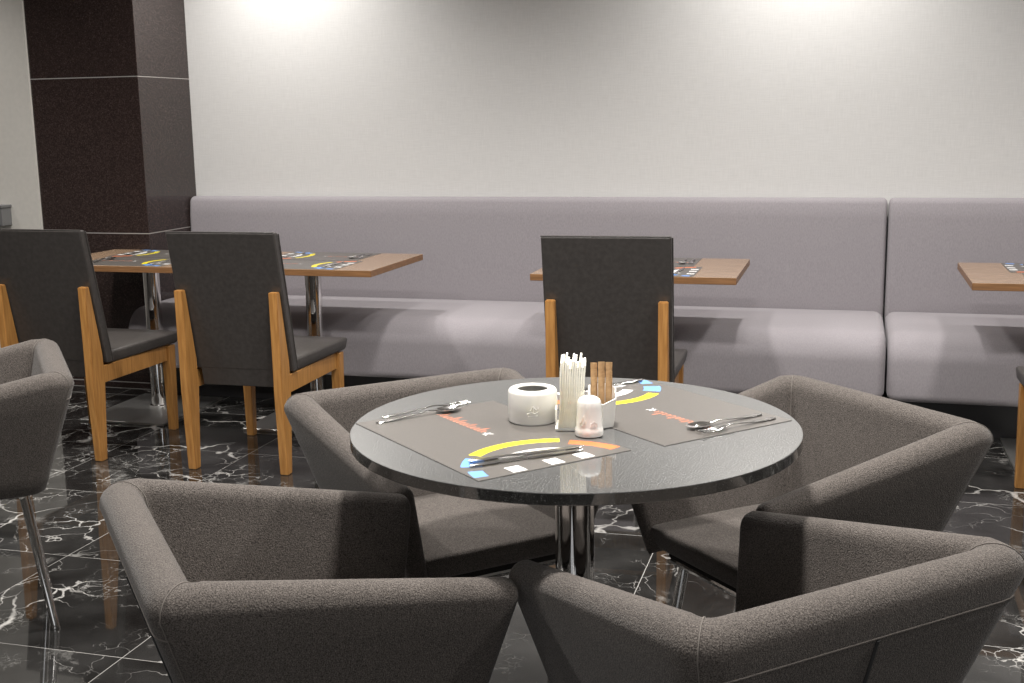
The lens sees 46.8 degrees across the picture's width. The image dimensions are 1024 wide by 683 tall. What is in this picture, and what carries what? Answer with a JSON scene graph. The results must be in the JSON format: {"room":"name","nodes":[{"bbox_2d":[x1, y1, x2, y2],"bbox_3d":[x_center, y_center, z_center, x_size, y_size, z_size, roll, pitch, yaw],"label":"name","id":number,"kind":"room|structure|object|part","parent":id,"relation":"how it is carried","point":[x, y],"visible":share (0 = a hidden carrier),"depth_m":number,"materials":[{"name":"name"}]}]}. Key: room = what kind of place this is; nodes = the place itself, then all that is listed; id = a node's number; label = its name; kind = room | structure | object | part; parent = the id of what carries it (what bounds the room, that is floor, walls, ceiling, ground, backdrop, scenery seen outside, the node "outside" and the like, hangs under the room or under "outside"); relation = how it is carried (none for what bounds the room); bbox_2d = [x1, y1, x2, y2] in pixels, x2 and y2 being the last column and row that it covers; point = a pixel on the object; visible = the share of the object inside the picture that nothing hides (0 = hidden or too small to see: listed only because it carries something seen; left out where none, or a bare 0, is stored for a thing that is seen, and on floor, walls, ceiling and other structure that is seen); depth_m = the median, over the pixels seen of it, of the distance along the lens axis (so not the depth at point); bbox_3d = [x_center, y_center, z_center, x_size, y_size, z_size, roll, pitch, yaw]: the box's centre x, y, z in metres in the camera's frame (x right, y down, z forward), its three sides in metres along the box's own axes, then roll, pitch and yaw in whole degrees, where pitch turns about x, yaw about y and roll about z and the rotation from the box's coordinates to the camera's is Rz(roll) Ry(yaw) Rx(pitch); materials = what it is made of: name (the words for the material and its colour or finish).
{"room":"restaurant dining area","nodes":[
{"label":"restaurant dining area","id":0,"kind":"room"},
{"bbox_2d":[0,0,42,347],"bbox_3d":[-3.426,-1.304,6.711,2.094,2.950,0.602,2,11,16],"label":"wall","id":1,"kind":"structure","parent":0,"point":[19,175],"depth_m":6.19,"materials":[{"name":"white paint"}]},
{"bbox_2d":[0,204,11,225],"bbox_3d":[-3.161,-0.686,6.391,1.020,0.108,0.083,2,11,16],"label":"wall ledge","id":2,"kind":"object","parent":1,"relation":"attached to","point":[5,209],"visible":1,"depth_m":6.25,"materials":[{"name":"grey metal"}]},
{"bbox_2d":[23,0,195,389],"bbox_3d":[-2.124,-1.248,6.301,0.636,2.950,0.490,2,11,16],"label":"stone pillar","id":3,"kind":"structure","parent":0,"point":[110,89],"depth_m":6.12,"materials":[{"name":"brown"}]},
{"bbox_2d":[0,386,1023,682],"bbox_3d":[-0.390,1.043,2.083,10.600,0.060,8.550,2,11,16],"label":"floor","id":4,"kind":"structure","parent":0,"point":[103,635],"depth_m":3.83,"materials":[{"name":"black stone"}]},
{"bbox_2d":[0,338,73,629],"bbox_3d":[-1.522,0.423,3.299,0.579,0.747,0.628,-6,12,-24],"label":"armchair","id":5,"kind":"object","parent":4,"relation":"on","point":[37,382],"visible":1,"depth_m":3.12,"materials":[{"name":"grey fabric"}]},
{"bbox_3d":[-1.548,0.412,3.285,0.348,0.018,0.320,-6,12,-24],"label":"frame","id":6,"kind":"part","parent":5,"relation":"part of","materials":[{"name":"silver metal"}]},
{"bbox_3d":[-1.308,0.602,3.269,0.073,0.380,0.063,-6,12,-24],"label":"leg","id":7,"kind":"part","parent":5,"relation":"part of","materials":[{"name":"silver metal"}]},
{"bbox_3d":[-1.428,0.556,3.528,0.023,0.380,0.087,4,12,26],"label":"leg","id":8,"kind":"part","parent":5,"relation":"part of","materials":[{"name":"silver metal"}]},
{"bbox_2d":[0,229,178,461],"bbox_3d":[-1.848,-0.034,5.166,0.497,0.971,0.632,2,11,17],"label":"dining chair","id":9,"kind":"object","parent":4,"relation":"on","point":[49,289],"visible":0.72,"depth_m":4.90,"materials":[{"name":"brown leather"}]},
{"bbox_3d":[-2.114,0.120,5.004,0.035,0.736,0.088,2,11,17],"label":"leg","id":10,"kind":"part","parent":9,"relation":"part of","materials":[{"name":"brown wood"}]},
{"bbox_3d":[-1.919,-0.188,4.905,0.464,0.562,0.156,2,11,17],"label":"backrest","id":11,"kind":"part","parent":9,"relation":"part of","materials":[{"name":"grey fabric"}]},
{"bbox_3d":[-1.972,0.193,5.533,0.044,0.394,0.050,2,11,17],"label":"leg","id":12,"kind":"part","parent":9,"relation":"part of","materials":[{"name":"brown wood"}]},
{"bbox_3d":[-1.726,0.136,4.888,0.035,0.736,0.088,2,11,17],"label":"leg","id":13,"kind":"part","parent":9,"relation":"part of","materials":[{"name":"brown wood"}]},
{"bbox_3d":[-1.825,0.005,5.248,0.497,0.069,0.479,2,11,17],"label":"seat","id":14,"kind":"part","parent":9,"relation":"part of","materials":[{"name":"black leather"}]},
{"bbox_3d":[-1.562,0.210,5.411,0.044,0.394,0.050,2,11,17],"label":"leg","id":15,"kind":"part","parent":9,"relation":"part of","materials":[{"name":"brown wood"}]},
{"bbox_2d":[80,249,222,425],"bbox_3d":[-1.750,-0.040,5.806,0.849,0.745,0.673,2,11,16],"label":"dining table","id":16,"kind":"object","parent":4,"relation":"on","point":[149,409],"visible":0.5,"depth_m":5.75,"materials":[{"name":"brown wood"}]},
{"bbox_2d":[93,257,170,266],"bbox_3d":[-1.779,-0.378,5.587,0.465,0.002,0.316,2,11,16],"label":"placemat","id":17,"kind":"object","parent":16,"relation":"on","point":[118,261],"visible":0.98,"depth_m":5.57,"materials":[{"name":"beige paper"}]},
{"bbox_2d":[106,250,169,257],"bbox_3d":[-1.729,-0.438,5.904,0.465,0.002,0.316,2,11,16],"label":"placemat","id":18,"kind":"object","parent":16,"relation":"on","point":[154,253],"visible":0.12,"depth_m":5.88,"materials":[{"name":"beige paper"}]},
{"bbox_3d":[-1.762,0.332,5.814,0.450,0.012,0.550,2,11,16],"label":"plate","id":19,"kind":"part","parent":16,"relation":"part of","materials":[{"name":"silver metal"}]},
{"bbox_2d":[165,231,346,474],"bbox_3d":[-1.039,-0.002,4.926,0.497,0.971,0.632,2,11,15],"label":"dining chair","id":20,"kind":"object","parent":4,"relation":"on","point":[234,322],"visible":0.95,"depth_m":4.67,"materials":[{"name":"black fabric"}]},
{"bbox_3d":[-1.298,0.154,4.755,0.035,0.736,0.088,2,11,15],"label":"leg","id":21,"kind":"part","parent":20,"relation":"part of","materials":[{"name":"brown wood"}]},
{"bbox_3d":[-1.102,-0.156,4.663,0.464,0.562,0.156,2,11,15],"label":"backrest","id":22,"kind":"part","parent":20,"relation":"part of","materials":[{"name":"grey fabric"}]},
{"bbox_3d":[-1.174,0.227,5.288,0.044,0.394,0.050,2,11,15],"label":"leg","id":23,"kind":"part","parent":20,"relation":"part of","materials":[{"name":"brown wood"}]},
{"bbox_3d":[-0.906,0.167,4.653,0.035,0.736,0.088,2,11,15],"label":"leg","id":24,"kind":"part","parent":20,"relation":"part of","materials":[{"name":"brown wood"}]},
{"bbox_3d":[-1.019,0.038,5.008,0.497,0.069,0.479,2,11,15],"label":"seat","id":25,"kind":"part","parent":20,"relation":"part of","materials":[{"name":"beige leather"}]},
{"bbox_3d":[-0.760,0.240,5.180,0.044,0.394,0.050,2,11,15],"label":"leg","id":26,"kind":"part","parent":20,"relation":"part of","materials":[{"name":"brown wood"}]},
{"bbox_2d":[99,478,518,682],"bbox_3d":[-0.355,0.638,2.052,0.579,0.747,0.628,-6,12,-25],"label":"armchair","id":27,"kind":"object","parent":4,"relation":"on","point":[228,583],"visible":1,"depth_m":1.84,"materials":[{"name":"grey fabric"}]},
{"bbox_2d":[243,252,422,433],"bbox_3d":[-0.926,-0.012,5.589,0.849,0.745,0.673,2,11,16],"label":"dining table","id":28,"kind":"object","parent":4,"relation":"on","point":[381,263],"visible":0.29,"depth_m":5.51,"materials":[{"name":"brown wood"}]},
{"bbox_3d":[-0.937,0.359,5.598,0.450,0.012,0.550,2,11,16],"label":"plate","id":29,"kind":"part","parent":28,"relation":"part of","materials":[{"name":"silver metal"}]},
{"bbox_2d":[283,260,362,269],"bbox_3d":[-0.954,-0.350,5.370,0.465,0.002,0.316,2,11,16],"label":"placemat","id":30,"kind":"object","parent":28,"relation":"on","point":[288,264],"visible":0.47,"depth_m":5.36,"materials":[{"name":"beige paper"}]},
{"bbox_2d":[282,252,380,260],"bbox_3d":[-0.904,-0.410,5.687,0.465,0.002,0.316,2,11,16],"label":"placemat","id":31,"kind":"object","parent":28,"relation":"on","point":[334,256],"visible":0.94,"depth_m":5.68,"materials":[{"name":"beige paper"}]},
{"bbox_2d":[284,367,598,577],"bbox_3d":[-0.137,0.499,2.780,0.628,0.747,0.579,-7,12,-28],"label":"armchair","id":32,"kind":"object","parent":4,"relation":"on","point":[450,536],"visible":0.4,"depth_m":2.67,"materials":[{"name":"grey fabric"}]},
{"bbox_3d":[-0.123,0.436,2.739,0.400,0.060,0.417,-7,12,-28],"label":"seat","id":33,"kind":"part","parent":32,"relation":"part of","materials":[{"name":"grey fabric"}]},
{"bbox_3d":[-0.126,0.472,2.754,0.330,0.020,0.360,-7,12,-28],"label":"panel","id":34,"kind":"part","parent":32,"relation":"part of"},
{"bbox_3d":[-0.124,0.489,2.752,0.320,0.018,0.348,-7,12,-28],"label":"frame","id":35,"kind":"part","parent":32,"relation":"part of","materials":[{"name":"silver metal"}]},
{"bbox_2d":[129,196,886,398],"bbox_3d":[-0.085,-0.187,5.777,3.642,0.993,0.742,2,11,16],"label":"bench","id":36,"kind":"object","parent":4,"relation":"on","point":[808,302],"visible":0.69,"depth_m":5.68,"materials":[{"name":"grey fabric"}]},
{"bbox_3d":[-0.095,-0.008,5.765,3.642,0.297,0.650,2,11,16],"label":"seat","id":37,"kind":"part","parent":36,"relation":"part of","materials":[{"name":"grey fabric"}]},
{"bbox_3d":[0.000,-0.392,6.052,3.642,0.693,0.100,2,11,16],"label":"backrest","id":38,"kind":"part","parent":36,"relation":"part of","materials":[{"name":"grey fabric"}]},
{"bbox_2d":[350,377,802,580],"bbox_3d":[0.125,0.551,2.330,0.850,0.800,0.850,2,11,16],"label":"round table","id":39,"kind":"object","parent":4,"relation":"on","point":[650,472],"visible":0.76,"depth_m":2.02,"materials":[{"name":"grey stone"}]},
{"bbox_2d":[356,401,630,481],"bbox_3d":[-0.047,0.174,2.180,0.312,0.002,0.460,-8,12,-32],"label":"placemat","id":40,"kind":"object","parent":39,"relation":"on","point":[450,439],"visible":0.99,"depth_m":2.15,"materials":[{"name":"beige paper"}]},
{"bbox_2d":[376,405,461,423],"bbox_3d":[-0.182,0.143,2.330,0.191,0.009,0.038,-8,13,-33],"label":"spoon","id":41,"kind":"object","parent":40,"relation":"on","point":[453,407],"visible":1,"depth_m":2.35,"materials":[{"name":"silver metal"}]},
{"bbox_2d":[382,400,470,417],"bbox_3d":[-0.172,0.134,2.374,0.197,0.009,0.023,-7,12,-31],"label":"fork","id":42,"kind":"object","parent":40,"relation":"on","point":[463,402],"visible":1,"depth_m":2.38,"materials":[{"name":"silver metal"}]},
{"bbox_2d":[468,446,582,461],"bbox_3d":[0.026,0.193,2.049,0.217,0.004,0.015,-5,11,-23],"label":"knife","id":43,"kind":"object","parent":40,"relation":"on","point":[571,447],"visible":1,"depth_m":2.04,"materials":[{"name":"silver metal"}]},
{"bbox_2d":[469,449,582,466],"bbox_3d":[0.027,0.198,2.026,0.217,0.004,0.015,-6,12,-25],"label":"knife","id":44,"kind":"object","parent":40,"relation":"on","point":[572,450],"visible":1,"depth_m":2.02,"materials":[{"name":"silver metal"}]},
{"bbox_2d":[508,383,556,425],"bbox_3d":[0.040,0.120,2.281,0.096,0.065,0.096,2,11,16],"label":"ceramic pot","id":45,"kind":"object","parent":40,"relation":"on","point":[529,404],"visible":0.98,"depth_m":2.24,"materials":[{"name":"white ceramic"}]},
{"bbox_2d":[575,395,602,437],"bbox_3d":[0.141,0.135,2.165,0.052,0.075,0.052,2,11,16],"label":"salt shaker","id":46,"kind":"object","parent":40,"relation":"on","point":[589,412],"visible":1,"depth_m":2.15,"materials":[{"name":"white ceramic"}]},
{"bbox_2d":[557,378,791,445],"bbox_3d":[0.280,0.134,2.368,0.312,0.002,0.460,-7,12,-31],"label":"placemat","id":47,"kind":"object","parent":39,"relation":"on","point":[654,412],"visible":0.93,"depth_m":2.32,"materials":[{"name":"beige paper"}]},
{"bbox_2d":[555,383,615,430],"bbox_3d":[0.139,0.123,2.232,0.115,0.076,0.080,0,11,4],"label":"napkin holder","id":48,"kind":"object","parent":47,"relation":"on","point":[608,409],"visible":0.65,"depth_m":2.22,"materials":[{"name":"white ceramic"}]},
{"bbox_2d":[558,355,562,427],"bbox_3d":[0.091,0.093,2.224,0.010,0.126,0.082,0,11,4],"label":"paper napkin","id":49,"kind":"object","parent":48,"relation":"in","point":[561,363],"visible":0.86,"depth_m":2.18,"materials":[{"name":"white paper"}]},
{"bbox_2d":[560,354,564,427],"bbox_3d":[0.095,0.092,2.223,0.010,0.128,0.076,0,11,4],"label":"paper napkin","id":50,"kind":"object","parent":48,"relation":"in","point":[563,364],"visible":0.82,"depth_m":2.19,"materials":[{"name":"white paper"}]},
{"bbox_2d":[562,353,567,427],"bbox_3d":[0.100,0.091,2.223,0.011,0.130,0.083,0,11,4],"label":"paper napkin","id":51,"kind":"object","parent":48,"relation":"in","point":[565,371],"visible":0.83,"depth_m":2.19,"materials":[{"name":"white paper"}]},
{"bbox_2d":[564,357,569,427],"bbox_3d":[0.103,0.094,2.223,0.010,0.123,0.077,0,11,4],"label":"paper napkin","id":52,"kind":"object","parent":48,"relation":"in","point":[567,378],"visible":0.91,"depth_m":2.19,"materials":[{"name":"white paper"}]},
{"bbox_2d":[566,359,571,427],"bbox_3d":[0.107,0.097,2.224,0.010,0.116,0.077,0,11,4],"label":"paper napkin","id":53,"kind":"object","parent":48,"relation":"in","point":[569,404],"visible":0.87,"depth_m":2.19,"materials":[{"name":"white paper"}]},
{"bbox_2d":[568,353,574,427],"bbox_3d":[0.112,0.092,2.223,0.012,0.127,0.081,0,11,4],"label":"paper napkin","id":54,"kind":"object","parent":48,"relation":"in","point":[573,359],"visible":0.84,"depth_m":2.19,"materials":[{"name":"white paper"}]},
{"bbox_2d":[571,354,576,427],"bbox_3d":[0.116,0.092,2.222,0.013,0.127,0.082,0,11,4],"label":"paper napkin","id":55,"kind":"object","parent":48,"relation":"in","point":[575,363],"visible":0.88,"depth_m":2.19,"materials":[{"name":"white paper"}]},
{"bbox_2d":[573,361,578,427],"bbox_3d":[0.120,0.098,2.223,0.012,0.115,0.077,0,11,4],"label":"paper napkin","id":56,"kind":"object","parent":48,"relation":"in","point":[577,366],"visible":0.81,"depth_m":2.19,"materials":[{"name":"white paper"}]},
{"bbox_2d":[575,353,581,426],"bbox_3d":[0.125,0.090,2.221,0.014,0.131,0.077,0,11,4],"label":"paper napkin","id":57,"kind":"object","parent":48,"relation":"in","point":[580,358],"visible":0.61,"depth_m":2.18,"materials":[{"name":"white paper"}]},
{"bbox_2d":[580,358,583,396],"bbox_3d":[0.129,0.095,2.222,0.013,0.120,0.079,0,11,4],"label":"paper napkin","id":58,"kind":"object","parent":48,"relation":"in","point":[582,362],"visible":0.46,"depth_m":2.18,"materials":[{"name":"white paper"}]},
{"bbox_2d":[582,357,585,395],"bbox_3d":[0.133,0.095,2.221,0.013,0.121,0.080,0,11,4],"label":"paper napkin","id":59,"kind":"object","parent":48,"relation":"in","point":[584,366],"visible":0.42,"depth_m":2.18,"materials":[{"name":"white paper"}]},
{"bbox_2d":[590,363,596,368],"bbox_3d":[0.156,0.095,2.239,0.013,0.110,0.005,0,11,5],"label":"stick","id":60,"kind":"object","parent":48,"relation":"in","point":[592,365],"visible":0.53,"depth_m":2.23,"materials":[{"name":"paper"}]},
{"bbox_2d":[591,377,596,395],"bbox_3d":[0.155,0.110,2.224,0.013,0.087,0.005,-1,11,4],"label":"stick","id":61,"kind":"object","parent":48,"relation":"in","point":[593,379],"visible":0.46,"depth_m":2.22,"materials":[{"name":"paper"}]},
{"bbox_2d":[591,371,596,376],"bbox_3d":[0.155,0.104,2.229,0.013,0.097,0.005,-1,11,4],"label":"stick","id":62,"kind":"object","parent":48,"relation":"in","point":[593,373],"visible":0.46,"depth_m":2.22,"materials":[{"name":"paper"}]},
{"bbox_2d":[598,378,604,403],"bbox_3d":[0.168,0.111,2.219,0.013,0.086,0.005,0,11,5],"label":"stick","id":63,"kind":"object","parent":48,"relation":"in","point":[601,381],"visible":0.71,"depth_m":2.21,"materials":[{"name":"paper"}]},
{"bbox_2d":[598,362,604,370],"bbox_3d":[0.169,0.094,2.234,0.013,0.114,0.005,0,11,4],"label":"stick","id":64,"kind":"object","parent":48,"relation":"in","point":[601,365],"visible":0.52,"depth_m":2.22,"materials":[{"name":"paper"}]},
{"bbox_2d":[598,373,604,377],"bbox_3d":[0.168,0.106,2.224,0.013,0.094,0.005,0,11,4],"label":"stick","id":65,"kind":"object","parent":48,"relation":"in","point":[600,375],"visible":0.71,"depth_m":2.21,"materials":[{"name":"paper"}]},
{"bbox_2d":[605,362,611,393],"bbox_3d":[0.183,0.094,2.234,0.013,0.113,0.005,0,11,4],"label":"stick","id":66,"kind":"object","parent":48,"relation":"in","point":[608,364],"visible":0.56,"depth_m":2.22,"materials":[{"name":"paper"}]},
{"bbox_2d":[605,371,611,400],"bbox_3d":[0.182,0.103,2.230,0.013,0.097,0.005,0,11,5],"label":"stick","id":67,"kind":"object","parent":48,"relation":"in","point":[608,373],"visible":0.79,"depth_m":2.22,"materials":[{"name":"paper"}]},
{"bbox_2d":[606,378,611,402],"bbox_3d":[0.182,0.111,2.219,0.013,0.086,0.005,0,11,3],"label":"stick","id":68,"kind":"object","parent":48,"relation":"in","point":[608,380],"visible":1,"depth_m":2.21,"materials":[{"name":"paper"}]},
{"bbox_2d":[584,379,642,389],"bbox_3d":[0.194,0.096,2.556,0.217,0.004,0.015,-7,12,-30],"label":"knife","id":69,"kind":"object","parent":47,"relation":"on","point":[638,380],"visible":0.41,"depth_m":2.58,"materials":[{"name":"silver metal"}]},
{"bbox_2d":[686,413,761,427],"bbox_3d":[0.406,0.149,2.248,0.191,0.009,0.038,-8,13,-33],"label":"spoon","id":70,"kind":"object","parent":47,"relation":"on","point":[699,424],"visible":1,"depth_m":2.23,"materials":[{"name":"silver metal"}]},
{"bbox_2d":[695,417,775,432],"bbox_3d":[0.424,0.154,2.216,0.197,0.009,0.023,-8,13,-33],"label":"fork","id":71,"kind":"object","parent":47,"relation":"on","point":[718,428],"visible":1,"depth_m":2.19,"materials":[{"name":"silver metal"}]},
{"bbox_2d":[540,235,686,383],"bbox_3d":[0.401,0.049,4.534,0.497,0.971,0.632,1,11,12],"label":"dining chair","id":72,"kind":"object","parent":4,"relation":"on","point":[607,298],"visible":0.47,"depth_m":4.23,"materials":[{"name":"black fabric"}]},
{"bbox_3d":[0.150,0.207,4.353,0.035,0.736,0.088,1,11,12],"label":"leg","id":73,"kind":"part","parent":72,"relation":"part of","materials":[{"name":"brown wood"}]},
{"bbox_3d":[0.546,0.217,4.266,0.035,0.736,0.088,1,11,12],"label":"leg","id":74,"kind":"part","parent":72,"relation":"part of","materials":[{"name":"brown wood"}]},
{"bbox_3d":[0.418,0.088,4.617,0.497,0.069,0.479,1,11,12],"label":"seat","id":75,"kind":"part","parent":72,"relation":"part of","materials":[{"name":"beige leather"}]},
{"bbox_3d":[0.672,0.289,4.799,0.044,0.394,0.050,1,11,12],"label":"leg","id":76,"kind":"part","parent":72,"relation":"part of","materials":[{"name":"brown wood"}]},
{"bbox_2d":[530,258,749,284],"bbox_3d":[0.575,0.041,5.178,0.849,0.745,0.673,2,11,16],"label":"dining table","id":77,"kind":"object","parent":4,"relation":"on","point":[713,271],"visible":0.12,"depth_m":4.91,"materials":[{"name":"brown wood"}]},
{"bbox_2d":[674,266,701,276],"bbox_3d":[0.547,-0.297,4.959,0.465,0.002,0.316,2,11,16],"label":"placemat","id":78,"kind":"object","parent":77,"relation":"on","point":[688,271],"visible":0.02,"depth_m":4.90,"materials":[{"name":"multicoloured paper"}]},
{"bbox_2d":[674,258,701,266],"bbox_3d":[0.597,-0.357,5.276,0.465,0.002,0.316,2,11,16],"label":"placemat","id":79,"kind":"object","parent":77,"relation":"on","point":[676,260],"visible":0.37,"depth_m":5.22,"materials":[{"name":"beige paper"}]},
{"bbox_2d":[509,511,1023,682],"bbox_3d":[0.369,0.655,1.903,0.628,0.747,0.579,-7,12,-28],"label":"armchair","id":80,"kind":"object","parent":4,"relation":"on","point":[819,600],"visible":0.99,"depth_m":1.68,"materials":[{"name":"grey fabric"}]},
{"bbox_2d":[631,374,992,608],"bbox_3d":[0.612,0.515,2.632,0.579,0.747,0.628,-6,12,-28],"label":"armchair","id":81,"kind":"object","parent":4,"relation":"on","point":[864,457],"visible":0.61,"depth_m":2.57,"materials":[{"name":"grey fabric"}]},
{"bbox_3d":[0.362,0.684,2.693,0.079,0.379,0.023,2,11,17],"label":"leg","id":82,"kind":"part","parent":81,"relation":"part of","materials":[{"name":"silver metal"}]},
{"bbox_3d":[0.591,0.487,2.616,0.360,0.020,0.330,-6,12,-28],"label":"panel","id":83,"kind":"part","parent":81,"relation":"part of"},
{"bbox_3d":[0.586,0.503,2.616,0.348,0.018,0.320,-6,12,-28],"label":"frame","id":84,"kind":"part","parent":81,"relation":"part of","materials":[{"name":"silver metal"}]},
{"bbox_3d":[0.582,0.451,2.605,0.417,0.060,0.400,-6,12,-28],"label":"seat","id":85,"kind":"part","parent":81,"relation":"part of","materials":[{"name":"grey fabric"}]},
{"bbox_2d":[884,198,1023,438],"bbox_3d":[3.319,-0.061,4.822,3.418,0.993,0.742,2,11,16],"label":"bench","id":86,"kind":"object","parent":4,"relation":"on","point":[953,348],"visible":0.97,"depth_m":5.34,"materials":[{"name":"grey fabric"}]},
{"bbox_3d":[3.309,0.117,4.810,3.418,0.297,0.650,2,11,16],"label":"seat","id":87,"kind":"part","parent":86,"relation":"part of","materials":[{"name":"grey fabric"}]},
{"bbox_3d":[3.404,-0.267,5.098,3.418,0.693,0.100,2,11,16],"label":"backrest","id":88,"kind":"part","parent":86,"relation":"part of","materials":[{"name":"grey fabric"}]},
{"bbox_2d":[957,262,1023,470],"bbox_3d":[2.236,0.102,4.712,0.849,0.745,0.673,2,11,16],"label":"dining table","id":89,"kind":"object","parent":4,"relation":"on","point":[979,276],"visible":0.83,"depth_m":4.66,"materials":[{"name":"brown wood"}]},
{"bbox_3d":[2.225,0.474,4.721,0.450,0.012,0.550,2,11,16],"label":"plate","id":90,"kind":"part","parent":89,"relation":"part of","materials":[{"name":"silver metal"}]},
{"bbox_2d":[1001,263,1023,272],"bbox_3d":[2.258,-0.296,4.810,0.465,0.002,0.316,2,11,16],"label":"placemat","id":91,"kind":"object","parent":89,"relation":"on","point":[1011,267],"visible":1,"depth_m":4.87,"materials":[{"name":"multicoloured paper"}]},
{"bbox_2d":[1014,366,1023,488],"bbox_3d":[2.017,0.123,4.004,0.497,0.971,0.632,2,11,16],"label":"dining chair","id":92,"kind":"object","parent":4,"relation":"on","point":[1019,460],"visible":1,"depth_m":4.36,"materials":[{"name":"brown wood"}]},
{"bbox_3d":[2.038,0.162,4.086,0.497,0.069,0.479,2,11,16],"label":"seat","id":93,"kind":"part","parent":92,"relation":"part of","materials":[{"name":"grey fabric"}]},
{"bbox_2d":[184,0,1023,397],"bbox_3d":[2.039,-1.151,5.436,7.890,2.950,0.100,2,11,16],"label":"wall","id":94,"kind":"structure","parent":0,"point":[887,99],"depth_m":5.82,"materials":[{"name":"paint"}]}
]}

